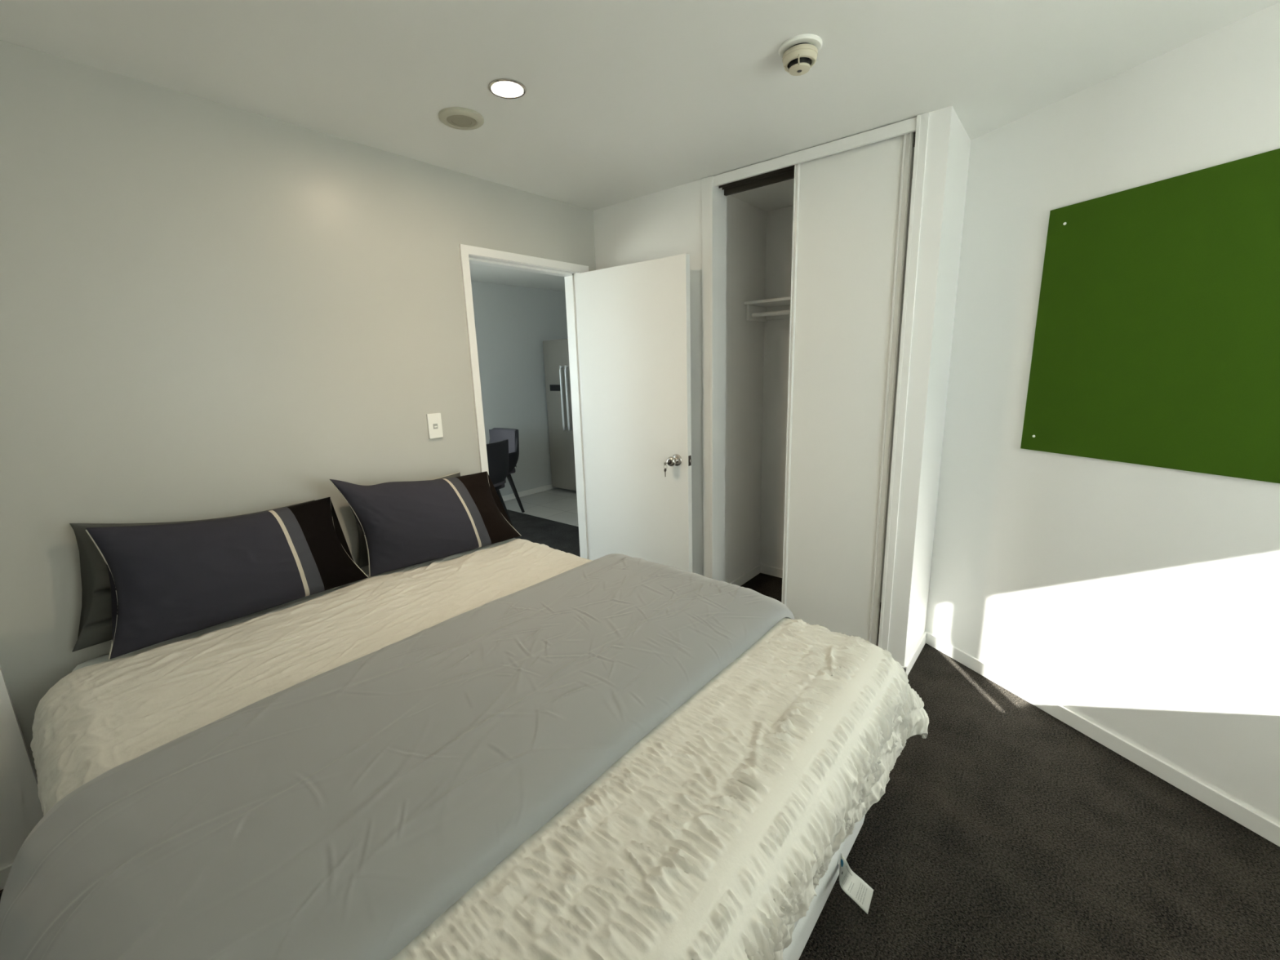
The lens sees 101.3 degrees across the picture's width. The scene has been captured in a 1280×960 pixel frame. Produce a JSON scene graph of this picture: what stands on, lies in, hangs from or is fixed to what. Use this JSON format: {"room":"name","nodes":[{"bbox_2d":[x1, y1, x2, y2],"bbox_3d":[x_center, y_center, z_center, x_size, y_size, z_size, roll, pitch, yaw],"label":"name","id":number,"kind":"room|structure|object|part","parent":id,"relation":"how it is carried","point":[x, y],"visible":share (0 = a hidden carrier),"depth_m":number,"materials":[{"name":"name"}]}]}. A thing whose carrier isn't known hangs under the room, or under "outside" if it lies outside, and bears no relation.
{"room":"bedroom","nodes":[
{"label":"bedroom","id":0,"kind":"room"},
{"bbox_2d":[0,664,43,868],"bbox_3d":[-2.301,0.145,0.962,0.049,2.400,1.257,8,16,39],"label":"wall pier","id":1,"kind":"object","parent":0,"point":[20,810],"depth_m":1.58,"materials":[{"name":"white paint"}]},
{"bbox_2d":[0,40,595,779],"bbox_3d":[-0.595,-0.367,3.087,0.110,2.400,6.800,8,16,39],"label":"wall","id":2,"kind":"structure","parent":0,"point":[209,309],"depth_m":1.81,"materials":[{"name":"grey paint"}]},
{"bbox_2d":[0,862,13,890],"bbox_3d":[-1.394,1.040,2.225,0.060,0.062,3.780,8,16,39],"label":"baseboard","id":3,"kind":"structure","parent":2,"relation":"attached to","point":[5,871],"depth_m":1.57,"materials":[{"name":"white"}]},
{"bbox_2d":[426,413,443,439],"bbox_3d":[-0.988,-0.261,2.527,0.014,0.118,0.070,8,16,39],"label":"light switch","id":4,"kind":"object","parent":2,"relation":"attached to","point":[433,420],"visible":1,"depth_m":2.52,"materials":[{"name":"white plastic"}]},
{"bbox_2d":[458,244,590,559],"bbox_3d":[-0.604,-0.204,3.100,0.126,2.077,0.866,8,16,39],"label":"trim","id":5,"kind":"structure","parent":2,"relation":"attached to","point":[468,254],"depth_m":3.02,"materials":[{"name":"white wood"}]},
{"bbox_2d":[575,253,692,572],"bbox_3d":[-0.036,-0.193,3.075,0.797,2.008,0.174,8,16,38],"label":"door","id":6,"kind":"structure","parent":2,"relation":"in","point":[634,318],"depth_m":2.99,"materials":[{"name":"white paint"}]},
{"bbox_2d":[663,462,666,476],"bbox_3d":[0.138,-0.057,2.809,0.020,0.080,0.022,-2,12,-3],"label":"key","id":7,"kind":"object","parent":6,"relation":"hanging from","point":[665,463],"visible":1,"depth_m":2.80,"materials":[{"name":"silver metal"}]},
{"bbox_3d":[0.181,-0.103,2.852,0.066,0.066,0.069,8,16,38],"label":"knob","id":8,"kind":"part","parent":6,"relation":"part of","materials":[{"name":"silver metal"}]},
{"bbox_3d":[0.270,-0.104,2.847,0.002,0.056,0.024,8,16,38],"label":"latch plate","id":9,"kind":"part","parent":6,"relation":"part of","materials":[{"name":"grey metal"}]},
{"bbox_2d":[471,280,568,496],"bbox_3d":[-2.065,-0.816,5.364,0.100,2.400,5.100,8,16,39],"label":"wall","id":10,"kind":"structure","parent":0,"point":[513,323],"depth_m":6.04,"materials":[{"name":"grey paint"}]},
{"bbox_2d":[502,484,556,501],"bbox_3d":[-1.987,0.332,5.576,0.012,0.062,4.900,8,16,39],"label":"baseboard","id":11,"kind":"structure","parent":10,"relation":"attached to","point":[547,487],"depth_m":6.33,"materials":[{"name":"white wood"}]},
{"bbox_2d":[0,0,1279,291],"bbox_3d":[-0.155,-1.474,2.278,6.968,0.080,7.249,8,16,39],"label":"ceiling","id":12,"kind":"structure","parent":0,"point":[624,100],"depth_m":1.65,"materials":[{"name":"white paint"}]},
{"bbox_2d":[438,106,484,129],"bbox_3d":[-0.663,-1.339,1.950,0.160,0.015,0.160,8,16,39],"label":"ceiling vent","id":13,"kind":"object","parent":12,"relation":"in","point":[456,117],"visible":1,"depth_m":1.93,"materials":[{"name":"beige plastic"}]},
{"bbox_2d":[488,78,526,98],"bbox_3d":[-0.444,-1.309,1.758,0.124,0.006,0.124,8,16,39],"label":"recessed light","id":14,"kind":"object","parent":12,"relation":"in","point":[505,88],"visible":1,"depth_m":1.75,"materials":[{"name":"silver metal"}]},
{"bbox_2d":[492,81,522,97],"bbox_3d":[-0.444,-1.309,1.757,0.101,0.003,0.101,8,16,39],"label":"diffuser","id":15,"kind":"object","parent":14,"relation":"attached to","point":[500,89],"depth_m":1.75,"materials":[{"name":"white plastic"}]},
{"bbox_2d":[778,34,822,75],"bbox_3d":[0.482,-1.269,1.582,0.126,0.064,0.126,8,16,39],"label":"smoke detector","id":16,"kind":"object","parent":12,"relation":"attached to","point":[798,54],"visible":1,"depth_m":1.55,"materials":[{"name":"white plastic"}]},
{"bbox_2d":[0,487,1279,959],"bbox_3d":[-0.034,0.912,2.893,6.720,0.050,6.841,8,16,39],"label":"floor","id":17,"kind":"structure","parent":0,"point":[1007,831],"depth_m":1.59,"materials":[{"name":"grey carpet"}]},
{"bbox_2d":[71,571,873,959],"bbox_3d":[-0.498,0.856,1.643,2.095,0.616,1.556,8,16,39],"label":"bed","id":18,"kind":"object","parent":17,"relation":"on","point":[856,888],"visible":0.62,"depth_m":1.37,"materials":[{"name":"grey fabric"}]},
{"bbox_2d":[69,500,313,652],"bbox_3d":[-1.529,0.273,1.888,0.086,0.404,0.780,8,16,38],"label":"pillow","id":19,"kind":"object","parent":18,"relation":"on","point":[95,619],"visible":0.08,"depth_m":1.66,"materials":[{"name":"grey fabric"}]},
{"bbox_2d":[354,471,460,568],"bbox_3d":[-1.034,0.163,2.475,0.086,0.341,0.610,8,16,39],"label":"pillow","id":20,"kind":"object","parent":18,"relation":"on","point":[363,562],"visible":0.03,"depth_m":2.28,"materials":[{"name":"grey fabric"}]},
{"bbox_2d":[30,537,928,959],"bbox_3d":[-0.437,0.729,1.549,1.977,0.438,1.851,8,16,39],"label":"duvet","id":21,"kind":"object","parent":18,"relation":"on","point":[717,832],"visible":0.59,"depth_m":1.17,"materials":[{"name":"beige fabric"}]},
{"bbox_2d":[85,497,368,659],"bbox_3d":[-1.375,0.281,1.842,0.149,0.402,0.773,8,16,39],"label":"pillow","id":22,"kind":"object","parent":21,"relation":"on","point":[172,580],"visible":1,"depth_m":1.73,"materials":[{"name":"fabric"}]},
{"bbox_2d":[0,553,795,959],"bbox_3d":[-0.339,0.694,1.446,0.841,0.444,1.849,8,16,39],"label":"folded blanket","id":23,"kind":"object","parent":21,"relation":"on","point":[338,813],"visible":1,"depth_m":1.01,"materials":[{"name":"grey fabric"}]},
{"bbox_2d":[329,471,520,577],"bbox_3d":[-0.906,0.140,2.353,0.187,0.430,0.800,8,16,39],"label":"pillow","id":24,"kind":"object","parent":21,"relation":"on","point":[402,524],"visible":1,"depth_m":2.25,"materials":[{"name":"fabric"}]},
{"bbox_3d":[-0.531,0.783,1.662,1.992,0.417,1.530,8,16,39],"label":"mattress","id":25,"kind":"part","parent":18,"relation":"part of","materials":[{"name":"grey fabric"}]},
{"bbox_2d":[486,439,514,528],"bbox_3d":[-1.458,0.095,4.689,0.528,0.879,0.552,4,13,24],"label":"dining chair","id":26,"kind":"object","parent":17,"relation":"on","point":[497,452],"visible":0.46,"depth_m":4.57,"materials":[{"name":"black plastic"}]},
{"bbox_3d":[-1.247,0.282,4.828,0.164,0.441,0.049,-6,13,-21],"label":"leg","id":27,"kind":"part","parent":26,"relation":"part of","materials":[{"name":"black metal"}]},
{"bbox_2d":[488,427,524,512],"bbox_3d":[-1.543,-0.069,5.455,0.552,0.879,0.528,8,15,37],"label":"dining chair","id":28,"kind":"object","parent":17,"relation":"on","point":[496,434],"visible":0.35,"depth_m":5.49,"materials":[{"name":"grey plastic"}]},
{"bbox_2d":[507,467,515,474],"bbox_3d":[-1.551,-0.089,5.440,0.390,0.053,0.355,8,15,37],"label":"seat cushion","id":29,"kind":"object","parent":28,"relation":"on","point":[513,470],"depth_m":5.41,"materials":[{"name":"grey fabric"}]},
{"bbox_3d":[-1.313,0.135,5.518,0.164,0.441,0.048,-5,13,-14],"label":"leg","id":30,"kind":"part","parent":28,"relation":"part of","materials":[{"name":"black metal"}]},
{"bbox_2d":[542,338,576,491],"bbox_3d":[-0.587,-0.785,6.350,0.875,1.775,0.750,8,16,39],"label":"fridge","id":31,"kind":"object","parent":17,"relation":"on","point":[556,353],"visible":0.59,"depth_m":6.24,"materials":[{"name":"silver metal"}]},
{"bbox_3d":[-0.990,-1.087,6.190,0.213,0.072,0.005,8,16,39],"label":"display panel","id":32,"kind":"part","parent":31,"relation":"part of","materials":[{"name":"black plastic"}]},
{"bbox_3d":[-0.895,-0.952,6.111,0.025,0.750,0.061,8,16,39],"label":"door handle","id":33,"kind":"part","parent":31,"relation":"part of","materials":[{"name":"silver metal"}]},
{"bbox_3d":[-0.827,-0.942,6.056,0.025,0.750,0.061,8,16,39],"label":"door handle","id":34,"kind":"part","parent":31,"relation":"part of","materials":[{"name":"silver metal"}]},
{"bbox_3d":[-0.610,-0.709,5.989,0.440,1.770,0.042,8,16,39],"label":"door","id":35,"kind":"part","parent":31,"relation":"part of","materials":[{"name":"silver metal"}]},
{"bbox_2d":[593,106,970,666],"bbox_3d":[0.633,-0.385,2.998,1.890,2.400,0.478,8,16,39],"label":"wall","id":36,"kind":"structure","parent":0,"point":[666,223],"depth_m":2.41,"materials":[{"name":"white paint"}]},
{"bbox_2d":[701,112,929,651],"bbox_3d":[0.791,-0.313,2.644,1.035,2.400,0.147,8,16,39],"label":"trim","id":37,"kind":"structure","parent":36,"relation":"attached to","point":[715,189],"depth_m":2.63,"materials":[{"name":"white wood"}]},
{"bbox_3d":[0.416,-0.366,2.947,0.066,2.398,0.142,8,16,39],"label":"architrave","id":38,"kind":"part","parent":37,"relation":"part of","materials":[{"name":"white wood"}]},
{"bbox_3d":[1.172,-0.255,2.331,0.042,2.398,0.142,8,16,39],"label":"architrave","id":39,"kind":"part","parent":37,"relation":"part of","materials":[{"name":"white wood"}]},
{"bbox_2d":[781,132,914,645],"bbox_3d":[0.935,-0.279,2.491,0.492,2.362,0.032,8,16,39],"label":"door","id":40,"kind":"structure","parent":36,"relation":"in","point":[851,206],"depth_m":2.44,"materials":[{"name":"white paint"}]},
{"bbox_2d":[724,178,911,592],"bbox_3d":[1.054,-0.399,3.005,1.240,2.400,0.810,8,16,39],"label":"wall","id":41,"kind":"structure","parent":0,"point":[759,242],"depth_m":3.37,"materials":[{"name":"white paint"}]},
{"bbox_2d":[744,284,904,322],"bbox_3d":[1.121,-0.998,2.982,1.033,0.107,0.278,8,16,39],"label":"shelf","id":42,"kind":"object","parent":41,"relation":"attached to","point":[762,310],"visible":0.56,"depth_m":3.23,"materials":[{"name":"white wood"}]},
{"bbox_3d":[1.086,-0.963,2.935,1.009,0.025,0.025,8,16,39],"label":"hanging rail","id":43,"kind":"part","parent":42,"relation":"part of","materials":[{"name":"white metal"}]},
{"bbox_2d":[729,564,926,675],"bbox_3d":[0.768,0.731,3.354,1.902,0.062,0.802,8,16,39],"label":"baseboard","id":44,"kind":"structure","parent":41,"relation":"attached to","point":[760,568],"depth_m":3.56,"materials":[{"name":"white"}]},
{"bbox_2d":[924,2,1279,825],"bbox_3d":[1.942,-0.084,1.428,0.120,2.400,2.490,-6,13,-18],"label":"wall","id":45,"kind":"structure","parent":0,"point":[1143,602],"depth_m":1.92,"materials":[{"name":"white paint"}]},
{"bbox_2d":[925,631,1279,846],"bbox_3d":[1.898,1.055,1.701,0.012,0.062,2.350,-6,13,-18],"label":"baseboard","id":46,"kind":"structure","parent":45,"relation":"attached to","point":[1261,825],"depth_m":1.95,"materials":[{"name":"white"}]},
{"bbox_2d":[1020,148,1279,483],"bbox_3d":[1.791,-0.468,1.549,0.015,0.923,1.219,-6,13,-18],"label":"pinboard","id":47,"kind":"object","parent":45,"relation":"attached to","point":[1157,341],"visible":1,"depth_m":1.72,"materials":[{"name":"green fabric"}]}
]}

